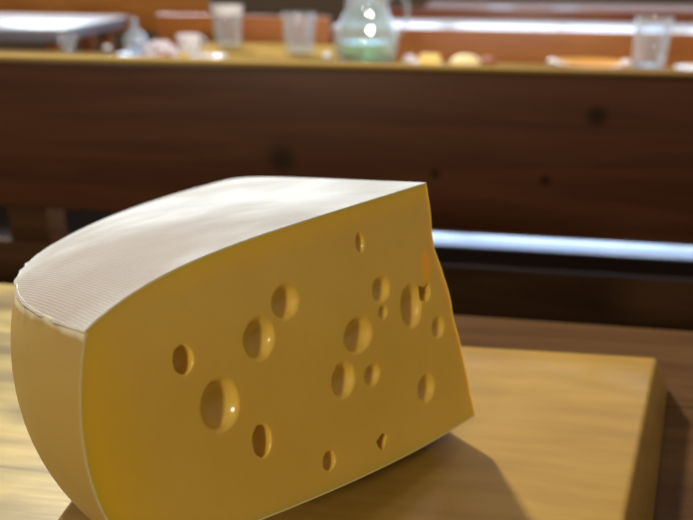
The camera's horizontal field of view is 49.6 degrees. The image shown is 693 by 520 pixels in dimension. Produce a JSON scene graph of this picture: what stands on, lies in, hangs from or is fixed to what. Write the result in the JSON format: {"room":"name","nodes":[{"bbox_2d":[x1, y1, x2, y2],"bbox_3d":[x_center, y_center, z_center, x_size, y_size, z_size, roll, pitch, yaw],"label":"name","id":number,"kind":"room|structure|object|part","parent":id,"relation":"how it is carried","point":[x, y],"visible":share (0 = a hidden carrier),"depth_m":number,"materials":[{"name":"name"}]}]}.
{"room":"dining hall","nodes":[
{"label":"dining hall","id":0,"kind":"room"},
{"bbox_2d":[0,206,692,278],"bbox_3d":[0.498,-0.268,3.609,12.000,0.050,11.000,3,21,8],"label":"floor","id":1,"kind":"structure","parent":0,"point":[76,220],"depth_m":2.86,"materials":[{"name":"black"}]},
{"bbox_2d":[0,13,128,52],"bbox_3d":[-2.029,-0.995,4.321,1.525,0.750,1.100,3,21,8],"label":"dining table","id":2,"kind":"object","parent":1,"relation":"on","point":[27,27],"visible":0.62,"depth_m":3.92,"materials":[{"name":"white"}]},
{"bbox_3d":[-1.452,-0.772,3.840,0.060,0.690,0.060,3,21,8],"label":"leg","id":3,"kind":"part","parent":2,"relation":"part of","materials":[{"name":"orange wood"}]},
{"bbox_3d":[-1.456,-1.085,4.651,0.060,0.690,0.060,3,21,8],"label":"leg","id":4,"kind":"part","parent":2,"relation":"part of","materials":[{"name":"orange wood"}]},
{"bbox_2d":[0,0,209,52],"bbox_3d":[-2.167,-1.500,5.350,2.520,0.950,0.120,3,21,8],"label":"wall","id":5,"kind":"structure","parent":1,"relation":"on","point":[145,11],"depth_m":5.12,"materials":[{"name":"orange wood"}]},
{"bbox_3d":[-1.827,-1.487,5.324,0.080,0.950,0.079,3,21,8],"label":"post","id":6,"kind":"part","parent":5,"relation":"part of","materials":[{"name":"orange wood"}]},
{"bbox_3d":[-2.170,-1.775,5.201,2.520,0.330,0.040,3,21,8],"label":"panel","id":7,"kind":"part","parent":5,"relation":"part of","materials":[{"name":"orange wood"}]},
{"bbox_2d":[156,14,329,50],"bbox_3d":[-0.401,-0.643,3.313,0.715,0.848,0.340,3,21,8],"label":"wooden bench","id":8,"kind":"object","parent":1,"relation":"on","point":[255,29],"visible":0.07,"depth_m":3.02,"materials":[{"name":"orange wood"}]},
{"bbox_2d":[0,51,679,69],"bbox_3d":[-0.101,-0.159,2.201,3.800,0.750,0.850,3,21,8],"label":"dining table","id":9,"kind":"object","parent":1,"relation":"on","point":[18,52],"visible":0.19,"depth_m":2.43,"materials":[{"name":"brown wood"}]},
{"bbox_2d":[57,34,76,52],"bbox_3d":[-0.923,-0.715,2.490,0.064,0.066,0.064,3,21,8],"label":"glass tumbler","id":10,"kind":"object","parent":9,"relation":"on","point":[57,34],"visible":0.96,"depth_m":2.48,"materials":[{"name":"clear glass"}]},
{"bbox_2d":[103,45,112,55],"bbox_3d":[-0.793,-0.696,2.488,0.032,0.033,0.032,3,21,8],"label":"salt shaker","id":11,"kind":"object","parent":9,"relation":"on","point":[104,46],"visible":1,"depth_m":2.48,"materials":[{"name":"clear glass"}]},
{"bbox_2d":[117,52,145,56],"bbox_3d":[-0.687,-0.672,2.459,0.124,0.010,0.124,3,21,8],"label":"plate","id":12,"kind":"object","parent":9,"relation":"on","point":[123,53],"visible":0.44,"depth_m":2.42,"materials":[{"name":"white ceramic"}]},
{"bbox_2d":[124,18,147,54],"bbox_3d":[-0.687,-0.727,2.438,0.076,0.112,0.076,3,21,8],"label":"glass carafe","id":13,"kind":"object","parent":12,"relation":"on","point":[133,31],"visible":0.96,"depth_m":2.42,"materials":[{"name":"clear glass"}]},
{"bbox_2d":[139,40,179,57],"bbox_3d":[-0.608,-0.685,2.436,0.138,0.054,0.092,3,21,8],"label":"paper napkin","id":14,"kind":"object","parent":9,"relation":"on","point":[151,50],"visible":0.72,"depth_m":2.42,"materials":[{"name":"white paper"}]},
{"bbox_2d":[156,52,172,56],"bbox_3d":[-0.579,-0.646,2.377,0.058,0.024,0.041,3,21,8],"label":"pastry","id":15,"kind":"object","parent":9,"relation":"on","point":[159,54],"visible":0.45,"depth_m":2.36,"materials":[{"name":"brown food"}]},
{"bbox_2d":[181,52,188,57],"bbox_3d":[-0.508,-0.639,2.357,0.024,0.026,0.020,-3,21,-8],"label":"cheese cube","id":16,"kind":"object","parent":9,"relation":"on","point":[183,54],"visible":0.56,"depth_m":2.35,"materials":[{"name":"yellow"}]},
{"bbox_2d":[176,34,205,57],"bbox_3d":[-0.512,-0.699,2.451,0.078,0.071,0.086,-18,28,-39],"label":"cup","id":17,"kind":"object","parent":9,"relation":"on","point":[190,43],"visible":0.73,"depth_m":2.43,"materials":[{"name":"white ceramic"}]},
{"bbox_3d":[-0.470,-0.705,2.445,0.029,0.043,0.007,3,21,8],"label":"handle","id":18,"kind":"part","parent":17,"relation":"part of","materials":[{"name":"white ceramic"}]},
{"bbox_2d":[190,53,226,58],"bbox_3d":[-0.432,-0.631,2.348,0.116,0.019,0.116,3,21,8],"label":"plate","id":19,"kind":"object","parent":9,"relation":"on","point":[204,55],"visible":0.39,"depth_m":2.38,"materials":[{"name":"white ceramic"}]},
{"bbox_2d":[177,42,337,58],"bbox_3d":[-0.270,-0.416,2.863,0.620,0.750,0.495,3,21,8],"label":"cutting board","id":20,"kind":"object","parent":9,"relation":"on","point":[247,49],"visible":0.11,"depth_m":2.69,"materials":[{"name":"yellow wood"}]},
{"bbox_2d":[211,5,242,48],"bbox_3d":[-0.435,-0.855,2.749,0.113,0.149,0.113,3,21,8],"label":"glass tumbler","id":21,"kind":"object","parent":20,"relation":"on","point":[215,9],"visible":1,"depth_m":2.71,"materials":[{"name":"white"}]},
{"bbox_2d":[282,13,314,54],"bbox_3d":[-0.162,-0.774,2.565,0.112,0.135,0.112,3,21,8],"label":"glass tumbler","id":22,"kind":"object","parent":20,"relation":"on","point":[283,14],"visible":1,"depth_m":2.56,"materials":[{"name":"clear glass"}]},
{"bbox_2d":[322,53,331,60],"bbox_3d":[-0.061,-0.626,2.324,0.032,0.033,0.032,3,21,8],"label":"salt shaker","id":23,"kind":"object","parent":9,"relation":"on","point":[324,54],"visible":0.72,"depth_m":2.31,"materials":[{"name":"clear glass"}]},
{"bbox_2d":[334,0,409,62],"bbox_3d":[0.062,-0.726,2.332,0.200,0.216,0.200,-13,25,-31],"label":"water jug","id":24,"kind":"object","parent":9,"relation":"on","point":[374,51],"visible":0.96,"depth_m":2.30,"materials":[{"name":"clear glass"}]},
{"bbox_3d":[0.162,-0.749,2.296,0.066,0.136,0.014,3,21,8],"label":"handle","id":25,"kind":"part","parent":24,"relation":"part of","materials":[{"name":"clear glass"}]},
{"bbox_2d":[450,55,479,64],"bbox_3d":[0.361,-0.605,2.278,0.091,0.035,0.068,3,21,8],"label":"bread roll","id":26,"kind":"object","parent":9,"relation":"on","point":[460,59],"visible":0.66,"depth_m":2.26,"materials":[{"name":"yellow food"}]},
{"bbox_2d":[481,56,495,65],"bbox_3d":[0.433,-0.609,2.297,0.046,0.029,0.033,-3,21,-10],"label":"crust","id":27,"kind":"object","parent":9,"relation":"on","point":[490,61],"visible":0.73,"depth_m":2.29,"materials":[{"name":"brown food"}]},
{"bbox_2d":[546,58,556,66],"bbox_3d":[0.612,-0.585,2.235,0.032,0.033,0.032,3,21,8],"label":"salt shaker","id":28,"kind":"object","parent":9,"relation":"on","point":[549,59],"visible":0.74,"depth_m":2.22,"materials":[{"name":"white ceramic"}]},
{"bbox_2d":[551,58,631,68],"bbox_3d":[0.720,-0.574,2.222,0.236,0.023,0.236,3,21,8],"label":"shallow dish","id":29,"kind":"object","parent":9,"relation":"on","point":[562,62],"visible":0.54,"depth_m":2.28,"materials":[{"name":"orange ceramic"}]},
{"bbox_2d":[620,59,630,68],"bbox_3d":[0.824,-0.576,2.216,0.032,0.033,0.032,3,21,8],"label":"salt shaker","id":30,"kind":"object","parent":29,"relation":"on","point":[625,61],"visible":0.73,"depth_m":2.20,"materials":[{"name":"white ceramic"}]},
{"bbox_2d":[631,17,673,69],"bbox_3d":[0.901,-0.638,2.217,0.104,0.150,0.104,3,21,8],"label":"glass tumbler","id":31,"kind":"object","parent":9,"relation":"on","point":[672,19],"visible":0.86,"depth_m":2.21,"materials":[{"name":"clear glass"}]},
{"bbox_2d":[675,65,692,70],"bbox_3d":[1.033,-0.555,2.191,0.140,0.015,0.140,3,21,8],"label":"dinner plate","id":32,"kind":"object","parent":9,"relation":"on","point":[681,67],"visible":0.73,"depth_m":2.23,"materials":[{"name":"white ceramic"}]},
{"bbox_3d":[0.238,-0.604,2.307,0.112,0.009,0.112,3,21,8],"label":"plate","id":33,"kind":"object","parent":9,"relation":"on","visible":0},
{"bbox_2d":[402,55,418,62],"bbox_3d":[0.192,-0.610,2.275,0.049,0.024,0.050,-4,22,-11],"label":"paper napkin","id":34,"kind":"object","parent":33,"relation":"on","point":[409,58],"visible":0.95,"depth_m":2.26,"materials":[{"name":"white"}]},
{"bbox_2d":[418,54,439,63],"bbox_3d":[0.255,-0.617,2.301,0.068,0.026,0.048,3,21,8],"label":"cheese piece","id":35,"kind":"object","parent":33,"relation":"on","point":[423,58],"visible":0.94,"depth_m":2.28,"materials":[{"name":"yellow food"}]},
{"bbox_2d":[0,53,692,331],"bbox_3d":[0.057,0.245,0.918,2.500,0.922,0.319,3,21,8],"label":"wooden bench","id":36,"kind":"object","parent":1,"relation":"on","point":[603,153],"visible":0.57,"depth_m":0.87,"materials":[{"name":"brown wood"}]},
{"bbox_2d":[0,284,692,519],"bbox_3d":[0.011,0.560,0.340,1.900,0.750,0.933,3,21,8],"label":"dining table","id":37,"kind":"object","parent":1,"relation":"on","point":[28,491],"visible":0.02,"depth_m":0.51,"materials":[{"name":"brown wood"}]},
{"bbox_2d":[58,347,666,519],"bbox_3d":[0.031,0.125,0.385,0.339,0.030,0.335,3,21,8],"label":"cutting board","id":38,"kind":"object","parent":37,"relation":"on","point":[550,435],"visible":0.5,"depth_m":0.40,"materials":[{"name":"brown wood"}]},
{"bbox_2d":[10,177,474,519],"bbox_3d":[-0.094,0.022,0.407,0.215,0.145,0.280,-18,27,-39],"label":"cheese wedge","id":39,"kind":"object","parent":38,"relation":"on","point":[249,348],"visible":1,"depth_m":0.30,"materials":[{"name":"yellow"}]},
{"bbox_2d":[332,18,692,33],"bbox_3d":[1.491,-0.905,4.172,3.060,0.750,0.780,3,21,8],"label":"dining table","id":40,"kind":"object","parent":1,"relation":"on","point":[379,22],"visible":0.3,"depth_m":4.07,"materials":[{"name":"white"}]},
{"bbox_2d":[349,0,380,20],"bbox_3d":[0.106,-1.463,4.293,0.190,0.180,0.190,3,21,8],"label":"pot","id":41,"kind":"object","parent":40,"relation":"on","point":[363,10],"visible":0.98,"depth_m":4.24,"materials":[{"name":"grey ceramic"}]},
{"bbox_3d":[0.106,-1.503,4.278,0.120,0.094,0.120,3,21,8],"label":"lid","id":42,"kind":"part","parent":41,"relation":"part of","materials":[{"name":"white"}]},
{"bbox_2d":[333,26,692,66],"bbox_3d":[1.155,-0.532,3.112,2.400,0.812,0.340,3,21,8],"label":"wooden bench","id":43,"kind":"object","parent":1,"relation":"on","point":[506,46],"visible":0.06,"depth_m":2.88,"materials":[{"name":"orange wood"}]},
{"bbox_2d":[378,7,692,23],"bbox_3d":[1.737,-1.151,4.731,3.150,0.812,0.340,3,21,8],"label":"wooden bench","id":44,"kind":"object","parent":1,"relation":"on","point":[614,16],"visible":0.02,"depth_m":4.51,"materials":[{"name":"red wood"}]},
{"bbox_2d":[424,2,692,11],"bbox_3d":[2.505,-1.702,6.262,3.700,0.750,1.700,3,21,8],"label":"dining table","id":45,"kind":"object","parent":1,"relation":"on","point":[617,7],"visible":0.2,"depth_m":6.41,"materials":[{"name":"beige"}]},
{"bbox_2d":[486,7,513,8],"bbox_3d":[1.175,-1.923,5.736,0.220,0.017,0.220,3,21,8],"label":"dinner plate","id":46,"kind":"object","parent":45,"relation":"on","point":[486,7],"visible":0.56,"depth_m":5.73,"materials":[{"name":"white ceramic"}]},
{"bbox_2d":[551,7,579,9],"bbox_3d":[1.667,-1.911,5.717,0.220,0.017,0.220,3,21,8],"label":"dinner plate","id":47,"kind":"object","parent":45,"relation":"on","point":[557,8],"visible":0.69,"depth_m":5.69,"materials":[{"name":"white ceramic"}]},
{"bbox_2d":[0,0,692,52],"bbox_3d":[1.333,-4.504,7.940,12.000,4.750,0.250,3,21,8],"label":"wall","id":48,"kind":"structure","parent":0,"point":[334,9],"depth_m":8.71,"materials":[{"name":"brown paint"}]}
]}

